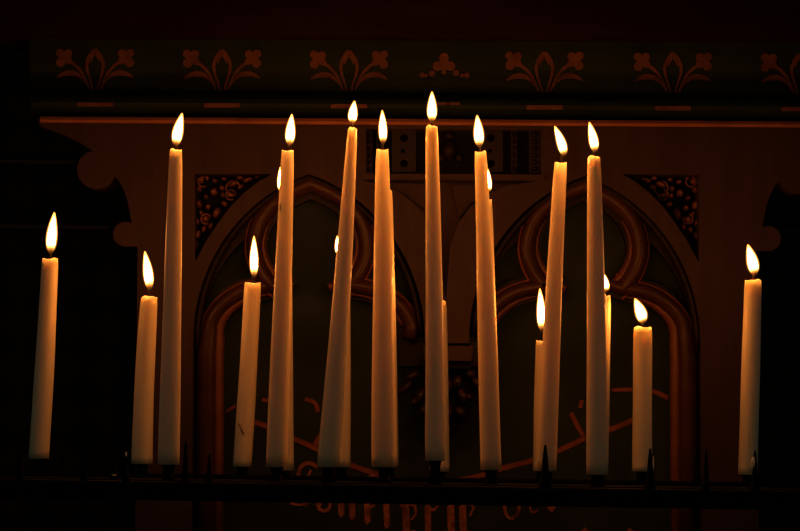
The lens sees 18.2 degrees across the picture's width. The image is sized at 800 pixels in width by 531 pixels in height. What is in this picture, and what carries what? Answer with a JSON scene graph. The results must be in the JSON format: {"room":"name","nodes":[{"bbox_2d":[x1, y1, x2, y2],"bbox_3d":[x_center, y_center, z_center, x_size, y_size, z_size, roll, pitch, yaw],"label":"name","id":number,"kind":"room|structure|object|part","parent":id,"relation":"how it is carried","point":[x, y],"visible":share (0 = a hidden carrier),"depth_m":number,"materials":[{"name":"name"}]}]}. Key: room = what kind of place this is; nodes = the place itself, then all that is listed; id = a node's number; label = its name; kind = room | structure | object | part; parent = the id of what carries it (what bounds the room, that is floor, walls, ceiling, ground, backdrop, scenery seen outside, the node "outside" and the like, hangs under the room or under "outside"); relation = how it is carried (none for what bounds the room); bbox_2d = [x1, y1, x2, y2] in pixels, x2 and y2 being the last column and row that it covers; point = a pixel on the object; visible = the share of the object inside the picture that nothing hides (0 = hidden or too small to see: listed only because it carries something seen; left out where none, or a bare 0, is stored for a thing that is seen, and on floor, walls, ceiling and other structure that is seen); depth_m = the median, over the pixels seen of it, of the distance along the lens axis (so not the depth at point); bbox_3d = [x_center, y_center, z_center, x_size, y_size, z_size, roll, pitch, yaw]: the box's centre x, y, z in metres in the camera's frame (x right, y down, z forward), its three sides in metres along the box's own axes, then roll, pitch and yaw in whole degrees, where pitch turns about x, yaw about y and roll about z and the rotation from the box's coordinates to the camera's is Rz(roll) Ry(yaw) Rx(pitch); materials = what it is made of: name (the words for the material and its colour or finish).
{"room":"church","nodes":[
{"label":"church","id":0,"kind":"room"},
{"bbox_2d":[0,45,799,530],"bbox_3d":[0.003,-0.234,3.368,4.400,3.000,0.100,1,-3,0],"label":"wall","id":1,"kind":"structure","parent":0,"point":[96,338],"depth_m":3.30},
{"bbox_2d":[0,159,77,166],"bbox_3d":[0.061,-0.132,3.292,1.275,0.012,0.040,1,-3,0],"label":"trim","id":2,"kind":"structure","parent":1,"relation":"attached to","point":[3,162],"depth_m":3.27,"materials":[{"name":"stone"}]},
{"bbox_2d":[0,224,799,233],"bbox_3d":[0.061,-0.047,3.287,1.273,0.011,0.040,1,-3,0],"label":"trim","id":3,"kind":"structure","parent":1,"relation":"attached to","point":[2,226],"depth_m":3.27,"materials":[{"name":"stone"}]},
{"bbox_3d":[-0.012,1.157,0.839,4.400,0.050,4.800,1,-3,0],"label":"floor","id":4,"kind":"structure","parent":0,"visible":0},
{"bbox_2d":[0,0,799,530],"bbox_3d":[0.048,0.435,2.886,1.050,1.612,0.140,1,-3,0],"label":"panel","id":5,"kind":"object","parent":4,"relation":"on","point":[692,107],"visible":0.82,"depth_m":2.91,"materials":[{"name":"brown wood"}]},
{"bbox_2d":[56,48,133,106],"bbox_3d":[-0.354,-0.216,2.895,0.092,0.069,0.037,1,-3,0],"label":"flower","id":6,"kind":"object","parent":5,"relation":"on","point":[85,77],"depth_m":2.90,"materials":[{"name":"red paint"}]},
{"bbox_2d":[183,49,260,106],"bbox_3d":[-0.207,-0.215,2.895,0.091,0.069,0.037,1,-3,0],"label":"flower","id":7,"kind":"object","parent":5,"relation":"on","point":[211,77],"depth_m":2.90,"materials":[{"name":"red paint"}]},
{"bbox_3d":[-0.105,-0.004,2.924,0.270,0.206,0.023,1,-3,0],"label":"arch moulding","id":8,"kind":"part","parent":5,"relation":"part of","materials":[{"name":"brown wood"}]},
{"bbox_2d":[310,50,387,107],"bbox_3d":[-0.059,-0.214,2.895,0.091,0.069,0.037,1,-3,0],"label":"flower","id":9,"kind":"object","parent":5,"relation":"on","point":[338,78],"depth_m":2.90,"materials":[{"name":"red paint"}]},
{"bbox_3d":[0.057,-0.216,2.921,0.977,0.089,0.110,1,-3,0],"label":"cornice","id":10,"kind":"part","parent":5,"relation":"part of","materials":[{"name":"green paint"}]},
{"bbox_2d":[419,53,469,104],"bbox_3d":[0.052,-0.215,2.893,0.058,0.062,0.034,1,-3,0],"label":"flower","id":11,"kind":"object","parent":5,"relation":"on","point":[444,76],"depth_m":2.91,"materials":[{"name":"red paint"}]},
{"bbox_3d":[0.062,-0.102,2.921,0.213,0.008,0.030,1,-3,0],"label":"relief sill","id":12,"kind":"part","parent":5,"relation":"part of","materials":[{"name":"brown wood"}]},
{"bbox_2d":[505,51,583,109],"bbox_3d":[0.167,-0.213,2.895,0.091,0.069,0.037,1,-3,0],"label":"flower","id":13,"kind":"object","parent":5,"relation":"on","point":[534,80],"depth_m":2.90,"materials":[{"name":"red paint"}]},
{"bbox_3d":[0.217,-0.002,2.925,0.270,0.206,0.023,1,-3,0],"label":"arch moulding","id":14,"kind":"part","parent":5,"relation":"part of","materials":[{"name":"brown wood"}]},
{"bbox_2d":[634,52,711,109],"bbox_3d":[0.316,-0.212,2.895,0.092,0.069,0.037,1,-3,0],"label":"flower","id":15,"kind":"object","parent":5,"relation":"on","point":[662,80],"depth_m":2.90,"materials":[{"name":"red paint"}]},
{"bbox_2d":[761,53,799,110],"bbox_3d":[0.464,-0.211,2.895,0.093,0.069,0.037,1,-3,0],"label":"flower","id":16,"kind":"object","parent":5,"relation":"on","point":[780,72],"depth_m":2.90,"materials":[{"name":"red paint"}]},
{"bbox_2d":[0,438,799,509],"bbox_3d":[-0.005,0.700,2.531,1.116,1.045,0.282,1,-3,0],"label":"rack","id":17,"kind":"object","parent":4,"relation":"on","point":[436,489],"visible":0.98,"depth_m":2.42,"materials":[{"name":"black metal"}]},
{"bbox_2d":[32,459,45,471],"bbox_3d":[-0.387,0.215,2.682,0.014,0.015,0.014,1,-3,0],"label":"socket","id":18,"kind":"object","parent":17,"relation":"attached to","point":[38,463],"depth_m":2.68,"materials":[{"name":"black metal"}]},
{"bbox_2d":[29,217,57,458],"bbox_3d":[-0.383,0.074,2.690,0.028,0.266,0.022,1,-3,0],"label":"taper candle","id":19,"kind":"object","parent":17,"relation":"on","point":[39,447],"visible":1,"depth_m":2.68,"materials":[{"name":"beige wax"}]},
{"bbox_2d":[135,464,148,473],"bbox_3d":[-0.277,0.218,2.682,0.015,0.011,0.015,1,-3,0],"label":"socket","id":20,"kind":"object","parent":17,"relation":"attached to","point":[140,468],"depth_m":2.68,"materials":[{"name":"black metal"}]},
{"bbox_2d":[131,255,156,463],"bbox_3d":[-0.275,0.098,2.688,0.026,0.229,0.023,1,-3,0],"label":"taper candle","id":21,"kind":"object","parent":17,"relation":"on","point":[142,430],"visible":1,"depth_m":2.68,"materials":[{"name":"beige wax"}]},
{"bbox_2d":[162,465,174,479],"bbox_3d":[-0.231,0.206,2.492,0.013,0.016,0.013,1,-3,-11],"label":"socket","id":22,"kind":"object","parent":17,"relation":"attached to","point":[168,470],"depth_m":2.49,"materials":[{"name":"black metal"}]},
{"bbox_2d":[158,116,181,464],"bbox_3d":[-0.229,0.022,2.502,0.022,0.353,0.022,1,-3,0],"label":"taper candle","id":23,"kind":"object","parent":17,"relation":"on","point":[170,378],"visible":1,"depth_m":2.49,"materials":[{"name":"beige wax"}]},
{"bbox_2d":[236,467,247,474],"bbox_3d":[-0.169,0.221,2.682,0.013,0.010,0.013,1,-3,0],"label":"socket","id":24,"kind":"object","parent":17,"relation":"attached to","point":[241,470],"depth_m":2.68,"materials":[{"name":"black metal"}]},
{"bbox_2d":[233,241,260,466],"bbox_3d":[-0.164,0.091,2.688,0.027,0.249,0.021,1,-3,0],"label":"taper candle","id":25,"kind":"object","parent":17,"relation":"on","point":[245,414],"visible":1,"depth_m":2.68,"materials":[{"name":"beige wax"}]},
{"bbox_2d":[270,467,282,479],"bbox_3d":[-0.125,0.211,2.524,0.014,0.014,0.014,1,-3,0],"label":"socket","id":26,"kind":"object","parent":17,"relation":"attached to","point":[276,472],"depth_m":2.52,"materials":[{"name":"black metal"}]},
{"bbox_2d":[266,117,293,466],"bbox_3d":[-0.121,0.024,2.534,0.026,0.359,0.022,1,-3,0],"label":"taper candle","id":27,"kind":"object","parent":17,"relation":"on","point":[279,379],"visible":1,"depth_m":2.52,"materials":[{"name":"beige wax"}]},
{"bbox_2d":[278,171,293,470],"bbox_3d":[-0.123,0.056,2.691,0.022,0.327,0.021,1,-3,0],"label":"taper candle","id":28,"kind":"object","parent":17,"relation":"on","point":[290,459],"visible":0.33,"depth_m":2.68,"materials":[{"name":"beige wax"}]},
{"bbox_2d":[282,471,289,475],"bbox_3d":[-0.124,0.223,2.682,0.014,0.006,0.014,1,-3,0],"label":"socket","id":29,"kind":"object","parent":17,"relation":"attached to","point":[284,473],"depth_m":2.68,"materials":[{"name":"black metal"}]},
{"bbox_2d":[321,467,334,481],"bbox_3d":[-0.072,0.209,2.492,0.013,0.016,0.013,0,-3,11],"label":"socket","id":30,"kind":"object","parent":17,"relation":"attached to","point":[328,472],"depth_m":2.49,"materials":[{"name":"black metal"}]},
{"bbox_2d":[317,103,356,466],"bbox_3d":[-0.062,0.017,2.503,0.037,0.368,0.022,1,-3,0],"label":"taper candle","id":31,"kind":"object","parent":17,"relation":"on","point":[329,448],"visible":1,"depth_m":2.49,"materials":[{"name":"beige wax"}]},
{"bbox_2d":[334,467,346,476],"bbox_3d":[-0.064,0.222,2.682,0.013,0.011,0.013,-1,-4,34],"label":"socket","id":32,"kind":"object","parent":17,"relation":"attached to","point":[340,471],"depth_m":2.68,"materials":[{"name":"black metal"}]},
{"bbox_2d":[336,237,350,466],"bbox_3d":[-0.062,0.092,2.689,0.021,0.249,0.021,1,-3,0],"label":"taper candle","id":33,"kind":"object","parent":17,"relation":"on","point":[345,452],"visible":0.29,"depth_m":2.68,"materials":[{"name":"beige wax"}]},
{"bbox_2d":[371,113,395,466],"bbox_3d":[-0.015,0.022,2.534,0.026,0.363,0.025,1,-3,0],"label":"taper candle","id":34,"kind":"object","parent":17,"relation":"on","point":[383,420],"visible":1,"depth_m":2.52,"materials":[{"name":"beige wax"}]},
{"bbox_2d":[377,467,390,481],"bbox_3d":[-0.016,0.211,2.524,0.014,0.016,0.014,1,-3,0],"label":"socket","id":35,"kind":"object","parent":17,"relation":"attached to","point":[384,472],"depth_m":2.52,"materials":[{"name":"black metal"}]},
{"bbox_2d":[389,467,394,476],"bbox_3d":[-0.012,0.221,2.682,0.014,0.013,0.014,1,-3,0],"label":"socket","id":36,"kind":"object","parent":17,"relation":"attached to","point":[392,468],"depth_m":2.68,"materials":[{"name":"black metal"}]},
{"bbox_2d":[390,190,398,465],"bbox_3d":[-0.011,0.048,2.691,0.022,0.334,0.022,3,-4,-39],"label":"taper candle","id":37,"kind":"object","parent":17,"relation":"on","point":[391,199],"visible":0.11,"depth_m":2.69,"materials":[{"name":"beige wax"}]},
{"bbox_3d":[0.000,0.236,2.681,1.116,0.023,0.022,1,-3,0],"label":"rail","id":38,"kind":"part","parent":17,"relation":"part of","materials":[{"name":"black metal"}]},
{"bbox_3d":[0.000,0.228,2.523,1.050,0.023,0.022,1,-3,0],"label":"rail","id":39,"kind":"part","parent":17,"relation":"part of","materials":[{"name":"black metal"}]},
{"bbox_3d":[0.000,0.226,2.491,1.037,0.023,0.022,1,-3,0],"label":"rail","id":40,"kind":"part","parent":17,"relation":"part of","materials":[{"name":"black metal"}]},
{"bbox_3d":[0.000,0.223,2.432,1.012,0.023,0.022,1,-3,0],"label":"rail","id":41,"kind":"part","parent":17,"relation":"part of","materials":[{"name":"black metal"}]},
{"bbox_2d":[425,95,444,460],"bbox_3d":[0.036,0.009,2.503,0.021,0.370,0.020,-2,-4,43],"label":"taper candle","id":42,"kind":"object","parent":17,"relation":"on","point":[434,366],"visible":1,"depth_m":2.49,"materials":[{"name":"beige wax"}]},
{"bbox_2d":[429,461,440,483],"bbox_3d":[0.035,0.206,2.493,0.013,0.024,0.013,3,-4,-34],"label":"socket","id":43,"kind":"object","parent":17,"relation":"attached to","point":[434,478],"depth_m":2.49,"materials":[{"name":"black metal"}]},
{"bbox_2d":[429,300,449,471],"bbox_3d":[0.044,0.108,2.688,0.022,0.227,0.022,1,-3,0],"label":"taper candle","id":44,"kind":"object","parent":17,"relation":"on","point":[445,466],"visible":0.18,"depth_m":2.68,"materials":[{"name":"beige wax"}]},
{"bbox_2d":[440,472,445,477],"bbox_3d":[0.042,0.225,2.682,0.014,0.008,0.014,1,-3,-11],"label":"socket","id":45,"kind":"object","parent":17,"relation":"attached to","point":[442,474],"depth_m":2.68,"materials":[{"name":"black metal"}]},
{"bbox_2d":[475,118,500,469],"bbox_3d":[0.088,0.026,2.534,0.032,0.360,0.021,1,-3,0],"label":"taper candle","id":46,"kind":"object","parent":17,"relation":"on","point":[489,415],"visible":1,"depth_m":2.53,"materials":[{"name":"beige wax"}]},
{"bbox_2d":[484,470,497,483],"bbox_3d":[0.092,0.214,2.524,0.014,0.014,0.014,1,-3,0],"label":"socket","id":47,"kind":"object","parent":17,"relation":"attached to","point":[491,475],"depth_m":2.52,"materials":[{"name":"black metal"}]},
{"bbox_2d":[488,172,499,412],"bbox_3d":[0.097,0.057,2.691,0.025,0.324,0.020,1,-3,0],"label":"taper candle","id":48,"kind":"object","parent":17,"relation":"on","point":[489,180],"visible":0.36,"depth_m":2.69,"materials":[{"name":"beige wax"}]},
{"bbox_2d":[533,293,543,470],"bbox_3d":[0.154,0.122,2.687,0.020,0.197,0.020,1,-3,0],"label":"taper candle","id":49,"kind":"object","parent":17,"relation":"on","point":[538,353],"visible":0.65,"depth_m":2.68,"materials":[{"name":"beige wax"}]},
{"bbox_2d":[536,471,540,478],"bbox_3d":[0.153,0.226,2.682,0.013,0.010,0.013,1,-3,0],"label":"socket","id":50,"kind":"object","parent":17,"relation":"attached to","point":[538,472],"depth_m":2.68,"materials":[{"name":"black metal"}]},
{"bbox_2d":[549,471,552,483],"bbox_3d":[0.148,0.215,2.524,0.013,0.014,0.013,1,-3,0],"label":"socket","id":51,"kind":"object","parent":17,"relation":"attached to","point":[550,472],"depth_m":2.52,"materials":[{"name":"black metal"}]},
{"bbox_2d":[537,128,566,470],"bbox_3d":[0.155,0.033,2.534,0.029,0.351,0.020,1,-3,0],"label":"taper candle","id":52,"kind":"object","parent":17,"relation":"on","point":[550,364],"visible":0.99,"depth_m":2.53,"materials":[{"name":"beige wax"}]},
{"bbox_2d":[586,125,607,474],"bbox_3d":[0.198,0.032,2.502,0.023,0.354,0.022,1,-3,0],"label":"taper candle","id":53,"kind":"object","parent":17,"relation":"on","point":[596,412],"visible":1,"depth_m":2.49,"materials":[{"name":"beige wax"}]},
{"bbox_2d":[590,475,603,485],"bbox_3d":[0.197,0.215,2.492,0.014,0.012,0.014,1,-3,0],"label":"socket","id":54,"kind":"object","parent":17,"relation":"attached to","point":[597,480],"depth_m":2.49,"materials":[{"name":"black metal"}]},
{"bbox_2d":[605,277,610,453],"bbox_3d":[0.215,0.115,2.688,0.022,0.217,0.020,1,-3,0],"label":"taper candle","id":55,"kind":"object","parent":17,"relation":"on","point":[607,298],"visible":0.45,"depth_m":2.68,"materials":[{"name":"beige wax"}]},
{"bbox_2d":[636,471,646,480],"bbox_3d":[0.260,0.227,2.682,0.014,0.011,0.014,1,-3,0],"label":"socket","id":56,"kind":"object","parent":17,"relation":"attached to","point":[641,476],"depth_m":2.68,"materials":[{"name":"black metal"}]},
{"bbox_2d":[632,300,651,471],"bbox_3d":[0.261,0.128,2.687,0.021,0.186,0.021,1,-3,0],"label":"taper candle","id":57,"kind":"object","parent":17,"relation":"on","point":[642,336],"visible":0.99,"depth_m":2.68,"materials":[{"name":"beige wax"}]},
{"bbox_2d":[741,475,751,482],"bbox_3d":[0.373,0.229,2.682,0.014,0.009,0.014,1,-3,0],"label":"socket","id":58,"kind":"object","parent":17,"relation":"attached to","point":[746,478],"depth_m":2.68,"materials":[{"name":"black metal"}]},
{"bbox_2d":[738,247,761,474],"bbox_3d":[0.376,0.101,2.689,0.025,0.248,0.021,1,-3,0],"label":"taper candle","id":59,"kind":"object","parent":17,"relation":"on","point":[751,338],"visible":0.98,"depth_m":2.68,"materials":[{"name":"beige wax"}]}
]}

